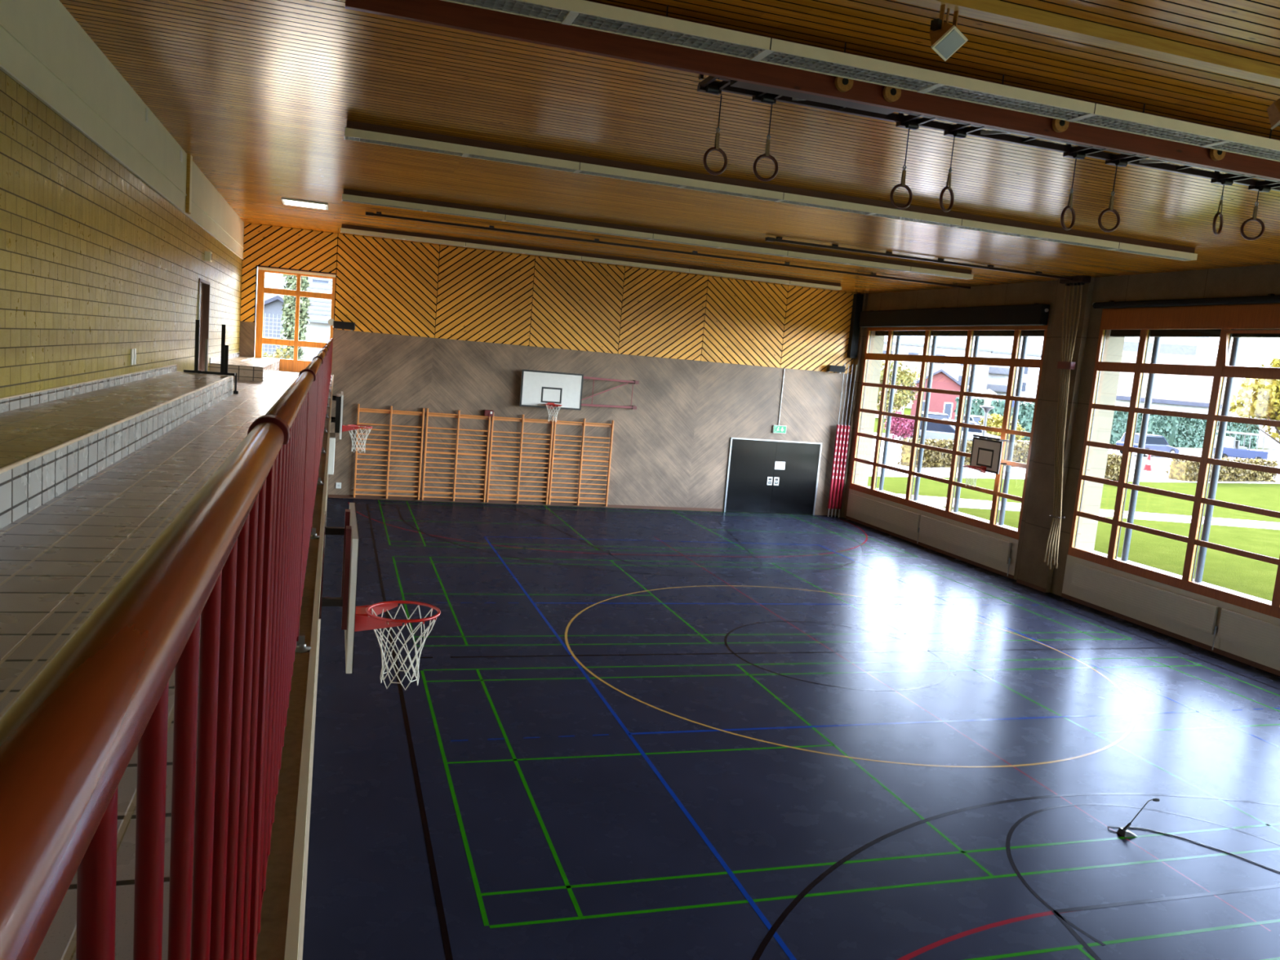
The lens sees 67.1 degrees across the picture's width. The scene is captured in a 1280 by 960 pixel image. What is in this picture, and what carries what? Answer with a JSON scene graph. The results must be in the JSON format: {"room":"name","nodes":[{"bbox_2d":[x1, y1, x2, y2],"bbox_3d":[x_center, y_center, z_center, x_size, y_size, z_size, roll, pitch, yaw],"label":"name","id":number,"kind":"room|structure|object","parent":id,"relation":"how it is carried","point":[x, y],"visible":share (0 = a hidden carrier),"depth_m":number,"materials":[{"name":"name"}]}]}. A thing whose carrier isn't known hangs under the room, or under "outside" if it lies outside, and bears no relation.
{"room":"sports hall","nodes":[
{"label":"sports hall","id":0,"kind":"room"},
{"bbox_2d":[0,69,242,397],"bbox_3d":[-6.447,-2.210,12.065,0.250,3.120,27.900,3,7,-18],"label":"wall","id":1,"kind":"structure","parent":0,"point":[96,265],"depth_m":9.62,"materials":[{"name":"brick"}]},
{"bbox_2d":[0,0,244,259],"bbox_3d":[-6.258,-4.224,11.818,0.285,0.985,27.900,3,7,-18],"label":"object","id":2,"kind":"structure","parent":1,"relation":"attached to","point":[43,48],"depth_m":9.70,"materials":[{"name":"paint"}]},
{"bbox_2d":[185,154,192,213],"bbox_3d":[-7.266,-4.819,15.541,0.056,1.020,0.220,3,7,-18],"label":"cable cover","id":3,"kind":"object","parent":1,"relation":"attached to","point":[189,157],"visible":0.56,"depth_m":15.47,"materials":[{"name":"beige paint"}]},
{"bbox_2d":[197,278,210,371],"bbox_3d":[-8.339,-2.829,18.260,0.170,1.890,1.600,3,7,-18],"label":"door","id":4,"kind":"structure","parent":1,"relation":"in","point":[203,299],"depth_m":18.89,"materials":[{"name":"wood"}]},
{"bbox_2d":[0,370,333,959],"bbox_3d":[-5.308,-0.786,12.640,2.390,0.254,27.900,3,7,-18],"label":"floor","id":5,"kind":"structure","parent":0,"point":[60,560],"depth_m":3.94,"materials":[{"name":"tile"}]},
{"bbox_2d":[0,364,233,528],"bbox_3d":[-4.436,-0.384,7.363,0.852,0.412,17.295,3,7,-18],"label":"tiled bench","id":6,"kind":"object","parent":5,"relation":"on","point":[52,440],"visible":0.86,"depth_m":7.47,"materials":[{"name":"tile"}]},
{"bbox_2d":[0,337,333,959],"bbox_3d":[-4.142,-1.327,12.807,0.081,0.988,27.578,3,7,-18],"label":"railing","id":7,"kind":"object","parent":5,"relation":"on","point":[235,557],"visible":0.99,"depth_m":0.66,"materials":[{"name":"red paint"}]},
{"bbox_2d":[183,320,238,394],"bbox_3d":[-6.832,-1.962,15.398,0.780,1.140,0.310,3,7,-18],"label":"folding stand","id":8,"kind":"object","parent":5,"relation":"on","point":[224,348],"visible":1,"depth_m":15.26,"materials":[{"name":"black paint"}]},
{"bbox_2d":[209,351,279,382],"bbox_3d":[-9.146,-2.691,22.583,1.012,0.412,6.200,3,7,-18],"label":"tiled bench","id":9,"kind":"object","parent":5,"relation":"on","point":[247,368],"visible":0.9,"depth_m":20.10,"materials":[{"name":"tile"}]},
{"bbox_2d":[297,431,330,959],"bbox_3d":[-4.467,0.931,13.166,0.280,3.130,27.900,3,7,-18],"label":"wall","id":10,"kind":"structure","parent":0,"point":[309,790],"depth_m":6.66,"materials":[{"name":"paint"}]},
{"bbox_2d":[330,391,372,453],"bbox_3d":[-5.573,-1.076,18.036,0.931,1.093,0.920,9,8,29],"label":"basketball hoop","id":11,"kind":"object","parent":10,"relation":"attached to","point":[340,427],"visible":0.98,"depth_m":17.91,"materials":[{"name":"fabric"}]},
{"bbox_2d":[318,502,440,690],"bbox_3d":[-1.837,0.784,6.168,0.931,1.093,0.920,9,8,29],"label":"basketball hoop","id":12,"kind":"object","parent":10,"relation":"attached to","point":[360,618],"visible":0.99,"depth_m":6.07,"materials":[{"name":"fabric"}]},
{"bbox_2d":[239,320,852,515],"bbox_3d":[-2.034,-1.423,28.512,18.680,4.800,0.300,3,7,-18],"label":"wall","id":13,"kind":"structure","parent":0,"point":[672,450],"depth_m":28.39,"materials":[{"name":"wood"}]},
{"bbox_2d":[353,404,424,499],"bbox_3d":[-6.974,-0.768,26.812,1.800,2.590,0.160,3,7,-18],"label":"wall bars","id":14,"kind":"object","parent":13,"relation":"attached to","point":[391,411],"visible":0.95,"depth_m":26.78,"materials":[{"name":"brown wood"}]},
{"bbox_2d":[422,408,490,502],"bbox_3d":[-5.215,-0.688,27.378,1.800,2.590,0.160,3,7,-18],"label":"wall bars","id":15,"kind":"object","parent":13,"relation":"attached to","point":[458,415],"visible":1,"depth_m":27.34,"materials":[{"name":"brown wood"}]},
{"bbox_2d":[486,413,554,504],"bbox_3d":[-3.474,-0.609,27.938,1.800,2.590,0.160,3,7,-18],"label":"wall bars","id":16,"kind":"object","parent":13,"relation":"attached to","point":[522,420],"visible":0.98,"depth_m":27.90,"materials":[{"name":"brown wood"}]},
{"bbox_2d":[328,494,722,511],"bbox_3d":[-3.000,0.694,28.357,11.730,0.090,0.025,3,7,-18],"label":"baseboard","id":17,"kind":"structure","parent":13,"relation":"attached to","point":[348,496],"depth_m":28.19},
{"bbox_2d":[519,368,639,422],"bbox_3d":[-1.678,-2.357,27.947,3.519,1.413,0.797,1,8,-28],"label":"basketball hoop","id":18,"kind":"object","parent":13,"relation":"attached to","point":[539,388],"visible":1,"depth_m":27.72,"materials":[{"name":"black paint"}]},
{"bbox_2d":[547,416,613,506],"bbox_3d":[-1.743,-0.531,28.495,1.800,2.590,0.160,3,7,-18],"label":"wall bars","id":19,"kind":"object","parent":13,"relation":"attached to","point":[584,423],"visible":0.96,"depth_m":28.46,"materials":[{"name":"brown wood"}]},
{"bbox_2d":[723,437,822,515],"bbox_3d":[4.218,-0.094,30.495,3.160,2.340,0.055,3,7,-18],"label":"door","id":20,"kind":"structure","parent":13,"relation":"in","point":[753,484],"depth_m":30.47,"materials":[{"name":"metal"}]},
{"bbox_2d":[240,222,854,373],"bbox_3d":[-1.744,-5.040,28.037,18.230,2.520,0.330,3,7,-18],"label":"panelling","id":21,"kind":"object","parent":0,"point":[383,286],"visible":0.97,"depth_m":27.65,"materials":[{"name":"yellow wood"}]},
{"bbox_2d":[254,266,335,372],"bbox_3d":[-9.178,-4.224,25.685,1.940,2.670,0.165,3,7,-18],"label":"window","id":22,"kind":"structure","parent":21,"relation":"attached to","point":[295,365],"depth_m":25.59,"materials":[{"name":"brown wood"}]},
{"bbox_2d":[58,0,1279,293],"bbox_3d":[2.678,-4.358,14.612,18.480,0.200,27.900,3,7,-18],"label":"ceiling","id":23,"kind":"structure","parent":0,"point":[261,95],"depth_m":11.23,"materials":[{"name":"brown wood"}]},
{"bbox_2d":[280,197,328,209],"bbox_3d":[-6.975,-5.748,20.100,0.900,0.039,0.900,3,7,-18],"label":"recessed light","id":24,"kind":"object","parent":23,"relation":"in","point":[290,202],"visible":1,"depth_m":19.90,"materials":[{"name":"white paint"}]},
{"bbox_2d":[340,223,841,290],"bbox_3d":[-0.773,-5.810,25.455,13.630,0.194,0.242,3,7,-18],"label":"strip light","id":25,"kind":"object","parent":23,"relation":"hanging from","point":[346,228],"visible":1,"depth_m":25.12,"materials":[{"name":"beige paint"}]},
{"bbox_2d":[342,188,973,279],"bbox_3d":[1.011,-4.944,19.792,13.630,0.204,0.242,3,7,-18],"label":"strip light","id":26,"kind":"object","parent":23,"relation":"hanging from","point":[348,195],"visible":1,"depth_m":19.39,"materials":[{"name":"beige paint"}]},
{"bbox_2d":[365,211,970,288],"bbox_3d":[1.387,-5.334,22.744,15.140,0.100,0.100,3,7,-18],"label":"ceiling track","id":27,"kind":"object","parent":23,"relation":"attached to","point":[378,213],"visible":1,"depth_m":22.36,"materials":[{"name":"metal"}]},
{"bbox_2d":[344,120,1197,261],"bbox_3d":[2.795,-4.083,14.128,13.630,0.204,0.242,3,7,-18],"label":"strip light","id":28,"kind":"object","parent":23,"relation":"hanging from","point":[354,131],"visible":1,"depth_m":13.59,"materials":[{"name":"beige paint"}]},
{"bbox_2d":[345,0,1279,181],"bbox_3d":[5.494,-3.149,9.157,15.860,0.365,0.060,3,7,-18],"label":"ceiling beam","id":29,"kind":"structure","parent":23,"relation":"attached to","point":[435,12],"depth_m":7.75,"materials":[{"name":"wood"}]},
{"bbox_2d":[847,293,863,358],"bbox_3d":[6.798,-4.856,30.465,0.240,2.000,0.200,3,7,-18],"label":"cover","id":30,"kind":"object","parent":23,"relation":"hanging from","point":[857,304],"visible":1,"depth_m":30.39,"materials":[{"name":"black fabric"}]},
{"bbox_2d":[440,0,1279,161],"bbox_3d":[4.710,-3.191,8.543,13.930,0.264,0.302,3,7,-18],"label":"strip light","id":31,"kind":"object","parent":23,"relation":"hanging from","point":[578,13],"visible":1,"depth_m":7.56,"materials":[{"name":"beige paint"}]},
{"bbox_2d":[764,236,1072,279],"bbox_3d":[6.075,-4.615,20.199,7.520,0.100,0.100,3,7,-18],"label":"ceiling track","id":32,"kind":"object","parent":23,"relation":"attached to","point":[779,239],"visible":1,"depth_m":20.04,"materials":[{"name":"metal"}]},
{"bbox_2d":[697,74,1279,192],"bbox_3d":[6.117,-3.180,9.709,11.551,0.335,0.860,3,7,-18],"label":"rig","id":33,"kind":"object","parent":23,"relation":"attached to","point":[762,94],"visible":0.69,"depth_m":8.96,"materials":[{"name":"metal"}]},
{"bbox_2d":[702,94,727,174],"bbox_3d":[0.680,-3.019,8.444,0.236,0.676,0.037,2,8,-23],"label":"ring","id":34,"kind":"object","parent":33,"relation":"hanging from","point":[716,147],"visible":1,"depth_m":8.44,"materials":[{"name":"wood"}]},
{"bbox_2d":[752,103,778,181],"bbox_3d":[1.142,-3.003,8.592,0.236,0.666,0.037,3,7,-12],"label":"ring","id":35,"kind":"object","parent":33,"relation":"hanging from","point":[766,154],"visible":1,"depth_m":8.60,"materials":[{"name":"wood"}]},
{"bbox_2d":[889,128,912,209],"bbox_3d":[2.475,-2.908,9.027,0.236,0.736,0.037,3,7,-18],"label":"ring","id":36,"kind":"object","parent":33,"relation":"hanging from","point":[902,184],"visible":1,"depth_m":9.03,"materials":[{"name":"wood"}]},
{"bbox_2d":[1097,165,1119,232],"bbox_3d":[4.780,-2.844,9.763,0.236,0.656,0.037,4,7,-8],"label":"ring","id":37,"kind":"object","parent":33,"relation":"hanging from","point":[1110,208],"visible":0.99,"depth_m":9.77,"materials":[{"name":"metal"}]},
{"bbox_2d":[1059,275,1091,285],"bbox_3d":[9.648,-4.413,21.387,0.220,0.188,0.700,3,7,-18],"label":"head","id":38,"kind":"object","parent":23,"relation":"attached to","point":[1082,279],"visible":0.99,"depth_m":21.22},
{"bbox_2d":[1043,286,1066,561],"bbox_3d":[9.387,-1.236,21.721,0.071,6.201,0.643,2,8,-21],"label":"rope","id":39,"kind":"object","parent":38,"relation":"hanging from","point":[1065,291],"visible":1,"depth_m":21.67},
{"bbox_2d":[1045,285,1071,565],"bbox_3d":[9.411,-1.194,21.649,0.085,6.261,0.566,3,7,-18],"label":"rope","id":40,"kind":"object","parent":38,"relation":"hanging from","point":[1070,286],"visible":1,"depth_m":21.64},
{"bbox_2d":[1048,285,1075,568],"bbox_3d":[9.437,-1.152,21.573,0.068,6.321,0.495,2,8,-23],"label":"rope","id":41,"kind":"object","parent":38,"relation":"hanging from","point":[1073,286],"visible":1,"depth_m":21.59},
{"bbox_2d":[1052,285,1079,564],"bbox_3d":[9.472,-1.196,21.463,0.088,6.201,0.472,3,7,-18],"label":"rope","id":42,"kind":"object","parent":38,"relation":"hanging from","point":[1077,290],"visible":1,"depth_m":21.55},
{"bbox_2d":[1054,284,1082,568],"bbox_3d":[9.507,-1.151,21.366,0.098,6.261,0.450,3,7,-18],"label":"rope","id":43,"kind":"object","parent":38,"relation":"hanging from","point":[1081,291],"visible":1,"depth_m":21.51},
{"bbox_2d":[893,0,1279,86],"bbox_3d":[6.104,-3.071,7.836,15.500,0.090,0.140,3,7,-18],"label":"trim","id":44,"kind":"structure","parent":23,"relation":"attached to","point":[997,11],"depth_m":6.91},
{"bbox_2d":[929,4,968,61],"bbox_3d":[2.091,-3.050,6.570,0.211,0.318,0.229,11,10,43],"label":"floodlight","id":45,"kind":"object","parent":44,"relation":"attached to","point":[946,39],"visible":1,"depth_m":6.53,"materials":[{"name":"grey metal"}]},
{"bbox_2d":[302,497,1279,959],"bbox_3d":[2.934,2.918,15.799,16.140,0.202,27.900,3,7,-18],"label":"floor","id":46,"kind":"structure","parent":0,"point":[622,734],"depth_m":11.38,"materials":[{"name":"rubber"}]},
{"bbox_2d":[827,364,844,516],"bbox_3d":[6.263,-1.245,30.739,0.088,4.900,0.090,3,7,-18],"label":"pole","id":47,"kind":"object","parent":46,"relation":"on","point":[837,425],"visible":1,"depth_m":30.79,"materials":[{"name":"metal"}]},
{"bbox_2d":[831,364,848,516],"bbox_3d":[6.378,-1.237,30.756,0.088,4.900,0.090,3,7,-18],"label":"pole","id":48,"kind":"object","parent":46,"relation":"on","point":[841,425],"visible":1,"depth_m":30.80,"materials":[{"name":"metal"}]},
{"bbox_2d":[834,364,853,516],"bbox_3d":[6.493,-1.229,30.772,0.088,4.900,0.090,3,7,-18],"label":"pole","id":49,"kind":"object","parent":46,"relation":"on","point":[845,425],"visible":1,"depth_m":30.82,"materials":[{"name":"metal"}]},
{"bbox_2d":[838,364,857,517],"bbox_3d":[6.610,-1.221,30.789,0.091,4.900,0.090,3,7,-18],"label":"pole","id":50,"kind":"object","parent":46,"relation":"on","point":[848,425],"visible":1,"depth_m":30.83,"materials":[{"name":"metal"}]},
{"bbox_2d":[1107,798,1279,872],"bbox_3d":[6.228,3.711,9.421,2.982,0.368,0.472,10,9,37],"label":"gooseneck microphone","id":51,"kind":"object","parent":46,"relation":"on","point":[1122,831],"visible":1,"depth_m":10.08,"materials":[{"name":"black paint"}]},
{"bbox_2d":[843,276,1279,671],"bbox_3d":[9.616,-0.986,22.396,0.288,7.420,18.300,3,7,-18],"label":"wall","id":52,"kind":"structure","parent":0,"point":[1100,283],"depth_m":21.54,"materials":[{"name":"concrete"}]},
{"bbox_2d":[835,293,868,517],"bbox_3d":[6.775,-2.332,30.804,0.100,7.120,0.290,3,7,-18],"label":"trim","id":53,"kind":"structure","parent":52,"relation":"attached to","point":[857,361],"depth_m":30.73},
{"bbox_2d":[848,493,920,543],"bbox_3d":[7.254,1.101,28.800,0.101,0.810,3.904,3,7,-18],"label":"radiator","id":54,"kind":"object","parent":52,"relation":"attached to","point":[903,518],"visible":1,"depth_m":28.57,"materials":[{"name":"metal"}]},
{"bbox_2d":[845,515,1013,578],"bbox_3d":[7.821,1.773,27.123,0.014,0.090,8.100,3,7,-18],"label":"baseboard","id":55,"kind":"structure","parent":52,"relation":"attached to","point":[925,545],"depth_m":26.30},
{"bbox_2d":[849,311,1049,539],"bbox_3d":[8.180,-1.843,26.686,0.095,5.470,8.100,3,7,-18],"label":"window","id":56,"kind":"structure","parent":52,"relation":"in","point":[967,360],"depth_m":25.82,"materials":[{"name":"brown wood"}]},
{"bbox_2d":[858,302,1049,327],"bbox_3d":[8.227,-4.468,26.397,0.220,0.520,8.360,3,7,-18],"label":"roller blind","id":57,"kind":"object","parent":56,"relation":"attached to","point":[1034,314],"visible":1,"depth_m":25.37,"materials":[{"name":"black fabric"}]},
{"bbox_2d":[962,434,1009,487],"bbox_3d":[8.582,-0.442,23.922,0.952,1.258,1.023,9,8,31],"label":"basketball hoop","id":58,"kind":"object","parent":56,"relation":"attached to","point":[986,454],"visible":1,"depth_m":23.82,"materials":[{"name":"black paint"}]},
{"bbox_2d":[875,329,1044,336],"bbox_3d":[8.678,-4.178,26.488,0.160,0.440,8.060,3,7,-18],"label":"box","id":59,"kind":"object","parent":52,"relation":"attached to","point":[1006,332],"visible":0.21,"depth_m":26.12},
{"bbox_2d":[869,280,1053,311],"bbox_3d":[8.532,-4.919,26.329,0.280,0.800,8.100,3,7,-18],"label":"lintel","id":60,"kind":"object","parent":52,"relation":"attached to","point":[1038,292],"visible":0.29,"depth_m":25.41,"materials":[{"name":"wood"}]},
{"bbox_2d":[919,515,1011,576],"bbox_3d":[8.410,1.658,25.133,0.101,0.810,3.814,3,7,-18],"label":"radiator","id":61,"kind":"object","parent":52,"relation":"attached to","point":[997,549],"visible":1,"depth_m":24.89,"materials":[{"name":"metal"}]},
{"bbox_2d":[1017,276,1094,592],"bbox_3d":[9.496,-1.010,22.100,0.140,7.120,0.980,3,7,-18],"label":"pillar","id":62,"kind":"structure","parent":52,"relation":"attached to","point":[1033,570],"depth_m":22.11,"materials":[{"name":"concrete"}]},
{"bbox_2d":[1071,562,1217,649],"bbox_3d":[10.149,2.498,19.611,0.101,0.810,3.714,3,7,-18],"label":"radiator","id":63,"kind":"object","parent":52,"relation":"attached to","point":[1187,611],"visible":1,"depth_m":19.34,"materials":[{"name":"metal"}]},
{"bbox_2d":[1061,593,1279,675],"bbox_3d":[10.711,3.168,17.948,0.014,0.090,8.060,3,7,-18],"label":"baseboard","id":64,"kind":"structure","parent":52,"relation":"attached to","point":[1206,646],"depth_m":18.75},
{"bbox_2d":[1103,263,1279,309],"bbox_3d":[11.422,-3.524,17.154,0.280,0.800,8.060,3,7,-18],"label":"lintel","id":65,"kind":"object","parent":52,"relation":"attached to","point":[1255,280],"visible":0.57,"depth_m":18.69,"materials":[{"name":"wood"}]},
{"bbox_2d":[1067,302,1279,618],"bbox_3d":[11.012,-0.451,17.493,0.217,5.470,8.060,3,7,-18],"label":"window","id":66,"kind":"structure","parent":65,"relation":"attached to","point":[1227,317],"depth_m":18.75,"materials":[{"name":"brown wood"}]},
{"bbox_2d":[1092,293,1279,308],"bbox_3d":[11.185,-3.230,17.146,0.150,0.160,8.380,3,7,-18],"label":"roller blind","id":67,"kind":"object","parent":66,"relation":"attached to","point":[1270,298],"visible":1,"depth_m":18.62,"materials":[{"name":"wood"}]},
{"bbox_2d":[1110,328,1279,337],"bbox_3d":[11.569,-2.783,17.313,0.160,0.440,8.020,3,7,-18],"label":"box","id":68,"kind":"object","parent":52,"relation":"attached to","point":[1178,332],"visible":0.4,"depth_m":19.13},
{"bbox_2d":[1217,608,1279,657],"bbox_3d":[11.270,3.038,16.052,0.101,0.810,3.734,3,7,-18],"label":"radiator","id":69,"kind":"object","parent":52,"relation":"attached to","point":[1257,634],"visible":1,"depth_m":17.18,"materials":[{"name":"metal"}]},
{"label":"outside","id":70,"kind":"structure","parent":0,"visible":0},
{"bbox_2d":[256,272,1279,417],"bbox_3d":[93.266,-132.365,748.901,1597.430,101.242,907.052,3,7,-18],"label":"sky","id":71,"kind":"structure","parent":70,"point":[1257,352],"depth_m":835.87,"materials":[{"name":"white"}]},
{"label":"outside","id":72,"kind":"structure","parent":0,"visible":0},
{"bbox_2d":[867,486,1271,604],"bbox_3d":[11.781,2.438,17.242,0.970,0.050,30.900,3,7,-18],"label":"terrace","id":73,"kind":"object","parent":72,"point":[1211,585],"depth_m":20.82,"materials":[{"name":"concrete"}]},
{"bbox_2d":[876,336,901,491],"bbox_3d":[7.971,-2.320,30.679,0.220,5.430,0.220,3,7,-18],"label":"steel post","id":74,"kind":"object","parent":73,"relation":"on","point":[898,338],"visible":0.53,"depth_m":30.66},
{"bbox_2d":[910,336,937,501],"bbox_3d":[8.554,-2.039,28.829,0.220,5.430,0.220,3,7,-18],"label":"steel post","id":75,"kind":"object","parent":73,"relation":"on","point":[935,338],"visible":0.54,"depth_m":28.81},
{"bbox_2d":[951,336,980,512],"bbox_3d":[9.148,-1.752,26.942,0.220,5.430,0.220,3,7,-18],"label":"steel post","id":76,"kind":"object","parent":73,"relation":"on","point":[976,344],"visible":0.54,"depth_m":26.93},
{"bbox_2d":[857,329,1124,553],"bbox_3d":[10.192,-1.026,21.850,0.470,5.430,20.260,3,7,-18],"label":"pier","id":77,"kind":"structure","parent":73,"relation":"on","point":[1115,344],"depth_m":21.66,"materials":[{"name":"concrete"}]},
{"bbox_2d":[994,336,1028,526],"bbox_3d":[9.734,-1.469,25.082,0.220,5.430,0.220,3,7,-18],"label":"steel post","id":78,"kind":"object","parent":73,"relation":"on","point":[1024,342],"visible":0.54,"depth_m":25.07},
{"bbox_2d":[1116,337,1161,562],"bbox_3d":[10.989,-0.864,21.099,0.220,5.430,0.220,3,7,-18],"label":"steel post","id":79,"kind":"object","parent":73,"relation":"on","point":[1157,340],"visible":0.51,"depth_m":21.09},
{"bbox_2d":[1191,337,1240,583],"bbox_3d":[11.566,-0.585,19.267,0.220,5.430,0.220,3,7,-18],"label":"steel post","id":80,"kind":"object","parent":73,"relation":"on","point":[1236,340],"visible":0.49,"depth_m":19.25,"materials":[{"name":"metal"}]},
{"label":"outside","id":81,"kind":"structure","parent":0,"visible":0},
{"bbox_2d":[868,432,1279,484],"bbox_3d":[44.764,-1.448,70.847,94.250,0.050,46.400,3,7,-18],"label":"car park","id":82,"kind":"structure","parent":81,"point":[1159,464],"depth_m":46.85,"materials":[{"name":"asphalt"}]},
{"bbox_2d":[876,353,920,424],"bbox_3d":[15.172,-5.075,58.631,3.320,5.194,3.693,3,7,-18],"label":"young tree","id":83,"kind":"object","parent":82,"relation":"on","point":[908,376],"visible":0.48,"depth_m":57.93,"materials":[{"name":"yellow plant"}]},
{"bbox_2d":[883,411,914,439],"bbox_3d":[14.832,-2.987,55.040,2.059,1.926,2.032,3,7,-18],"label":"shrub","id":84,"kind":"object","parent":82,"relation":"on","point":[902,427],"visible":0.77,"depth_m":54.62,"materials":[{"name":"pink plant"}]},
{"bbox_2d":[896,436,973,467],"bbox_3d":[13.712,-1.195,42.718,6.312,1.312,1.334,-1,9,-40],"label":"hedge","id":85,"kind":"object","parent":82,"relation":"on","point":[931,459],"visible":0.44,"depth_m":41.31,"materials":[{"name":"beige plant"}]},
{"bbox_2d":[902,419,973,440],"bbox_3d":[17.610,-2.734,56.484,4.279,1.445,1.800,7,8,20],"label":"car","id":86,"kind":"object","parent":82,"relation":"on","point":[934,430],"visible":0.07,"depth_m":55.74,"materials":[{"name":"silver metal"}]},
{"bbox_2d":[977,413,1026,440],"bbox_3d":[22.774,-3.136,60.913,2.917,2.112,2.307,3,7,-18],"label":"bush","id":87,"kind":"object","parent":82,"relation":"on","point":[996,421],"visible":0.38,"depth_m":60.40,"materials":[{"name":"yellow plant"}]},
{"bbox_2d":[991,439,1029,466],"bbox_3d":[17.747,-1.293,46.062,2.315,1.365,1.228,-1,9,-39],"label":"hedge","id":88,"kind":"object","parent":82,"relation":"on","point":[1020,451],"visible":0.46,"depth_m":45.67,"materials":[{"name":"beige plant"}]},
{"bbox_2d":[1104,451,1122,481],"bbox_3d":[19.992,-0.534,41.457,1.945,1.376,1.118,-1,9,-37],"label":"hedge","id":89,"kind":"object","parent":82,"relation":"on","point":[1112,471],"visible":0.41,"depth_m":41.08,"materials":[{"name":"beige plant"}]},
{"bbox_2d":[1115,432,1179,457],"bbox_3d":[33.890,-2.322,64.322,4.279,1.445,1.800,1,8,-28],"label":"car","id":90,"kind":"object","parent":82,"relation":"on","point":[1156,442],"visible":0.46,"depth_m":63.55,"materials":[{"name":"blue metal"}]},
{"bbox_2d":[1165,455,1278,482],"bbox_3d":[29.306,-0.549,48.290,9.085,1.295,1.310,0,9,-33],"label":"hedge","id":91,"kind":"object","parent":82,"relation":"on","point":[1180,469],"visible":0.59,"depth_m":47.74,"materials":[{"name":"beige plant"}]},
{"bbox_2d":[1213,430,1268,459],"bbox_3d":[40.877,-2.211,65.799,3.200,2.050,1.440,7,7,17],"label":"van","id":92,"kind":"object","parent":82,"relation":"on","point":[1231,448],"visible":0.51,"depth_m":65.25,"materials":[{"name":"blue metal"}]},
{"bbox_2d":[1229,357,1279,444],"bbox_3d":[46.394,-5.211,68.226,7.594,8.380,8.898,3,7,-18],"label":"tree","id":93,"kind":"object","parent":82,"relation":"on","point":[1260,397],"visible":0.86,"depth_m":68.31,"materials":[{"name":"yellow plant"}]},
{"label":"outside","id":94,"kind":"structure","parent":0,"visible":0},
{"bbox_2d":[897,493,1279,529],"bbox_3d":[20.867,1.562,30.451,25.575,0.050,2.426,4,7,-4],"label":"footpath","id":95,"kind":"structure","parent":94,"point":[940,501],"depth_m":30.13,"materials":[{"name":"concrete"}]},
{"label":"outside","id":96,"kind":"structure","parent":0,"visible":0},
{"bbox_2d":[867,407,1279,601],"bbox_3d":[-10.071,-22.408,202.094,700.000,0.300,620.000,3,7,-18],"label":"ground","id":97,"kind":"structure","parent":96,"point":[1250,576],"depth_m":28.23,"materials":[{"name":"green plant"}]},
{"bbox_2d":[255,294,301,359],"bbox_3d":[-23.608,-8.849,63.228,4.000,6.150,8.800,3,7,-18],"label":"house","id":98,"kind":"structure","parent":97,"relation":"on","point":[273,307],"depth_m":59.19,"materials":[{"name":"paint"}]},
{"bbox_2d":[280,274,311,359],"bbox_3d":[-14.952,-6.800,41.873,1.298,7.662,1.290,3,7,-18],"label":"conifer","id":99,"kind":"object","parent":97,"relation":"on","point":[288,309],"visible":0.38,"depth_m":41.58,"materials":[{"name":"green plant"}]},
{"bbox_2d":[301,276,332,360],"bbox_3d":[-15.238,-7.915,54.406,7.600,7.900,9.900,3,7,-18],"label":"house","id":100,"kind":"structure","parent":97,"relation":"on","point":[318,326],"depth_m":49.59,"materials":[{"name":"white paint"}]},
{"bbox_2d":[882,341,993,408],"bbox_3d":[37.881,-14.876,139.897,23.622,9.500,12.600,7,7,16],"label":"apartment block","id":101,"kind":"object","parent":97,"relation":"on","point":[955,371],"visible":0.11,"depth_m":132.03,"materials":[{"name":"white paint"}]},
{"bbox_2d":[910,368,968,419],"bbox_3d":[29.304,-8.030,94.866,5.404,5.650,9.800,7,7,16],"label":"house","id":102,"kind":"structure","parent":97,"relation":"on","point":[944,403],"depth_m":90.41,"materials":[{"name":"paint"}]},
{"bbox_2d":[986,351,1041,403],"bbox_3d":[55.354,-14.796,149.583,11.660,9.900,12.450,7,8,19],"label":"apartment block","id":103,"kind":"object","parent":97,"relation":"on","point":[997,375],"visible":0.19,"depth_m":143.63,"materials":[{"name":"white paint"}]},
{"bbox_2d":[953,396,1173,444],"bbox_3d":[33.928,-4.412,75.949,24.655,3.055,1.606,1,8,-29],"label":"hedge","id":104,"kind":"object","parent":97,"relation":"on","point":[1161,425],"visible":0.22,"depth_m":77.79,"materials":[{"name":"plant"}]},
{"bbox_2d":[1123,341,1197,355],"bbox_3d":[61.882,-11.219,119.179,10.676,11.450,10.200,9,8,28],"label":"house","id":105,"kind":"structure","parent":97,"relation":"on","point":[1169,348],"depth_m":116.83,"materials":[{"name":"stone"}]},
{"bbox_2d":[1115,351,1244,416],"bbox_3d":[54.439,-8.149,98.446,11.324,9.250,7.100,8,8,27],"label":"building","id":106,"kind":"structure","parent":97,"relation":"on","point":[1175,393],"depth_m":96.26,"materials":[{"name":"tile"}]},
{"bbox_2d":[1168,416,1260,448],"bbox_3d":[52.416,-4.406,88.069,18.936,3.154,1.598,-1,9,-39],"label":"hedge","id":107,"kind":"object","parent":97,"relation":"on","point":[1186,432],"visible":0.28,"depth_m":84.46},
{"bbox_2d":[1240,415,1279,449],"bbox_3d":[67.154,-6.547,99.991,9.022,7.850,10.800,9,8,31],"label":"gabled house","id":108,"kind":"structure","parent":97,"relation":"on","point":[1269,443],"depth_m":96.85,"materials":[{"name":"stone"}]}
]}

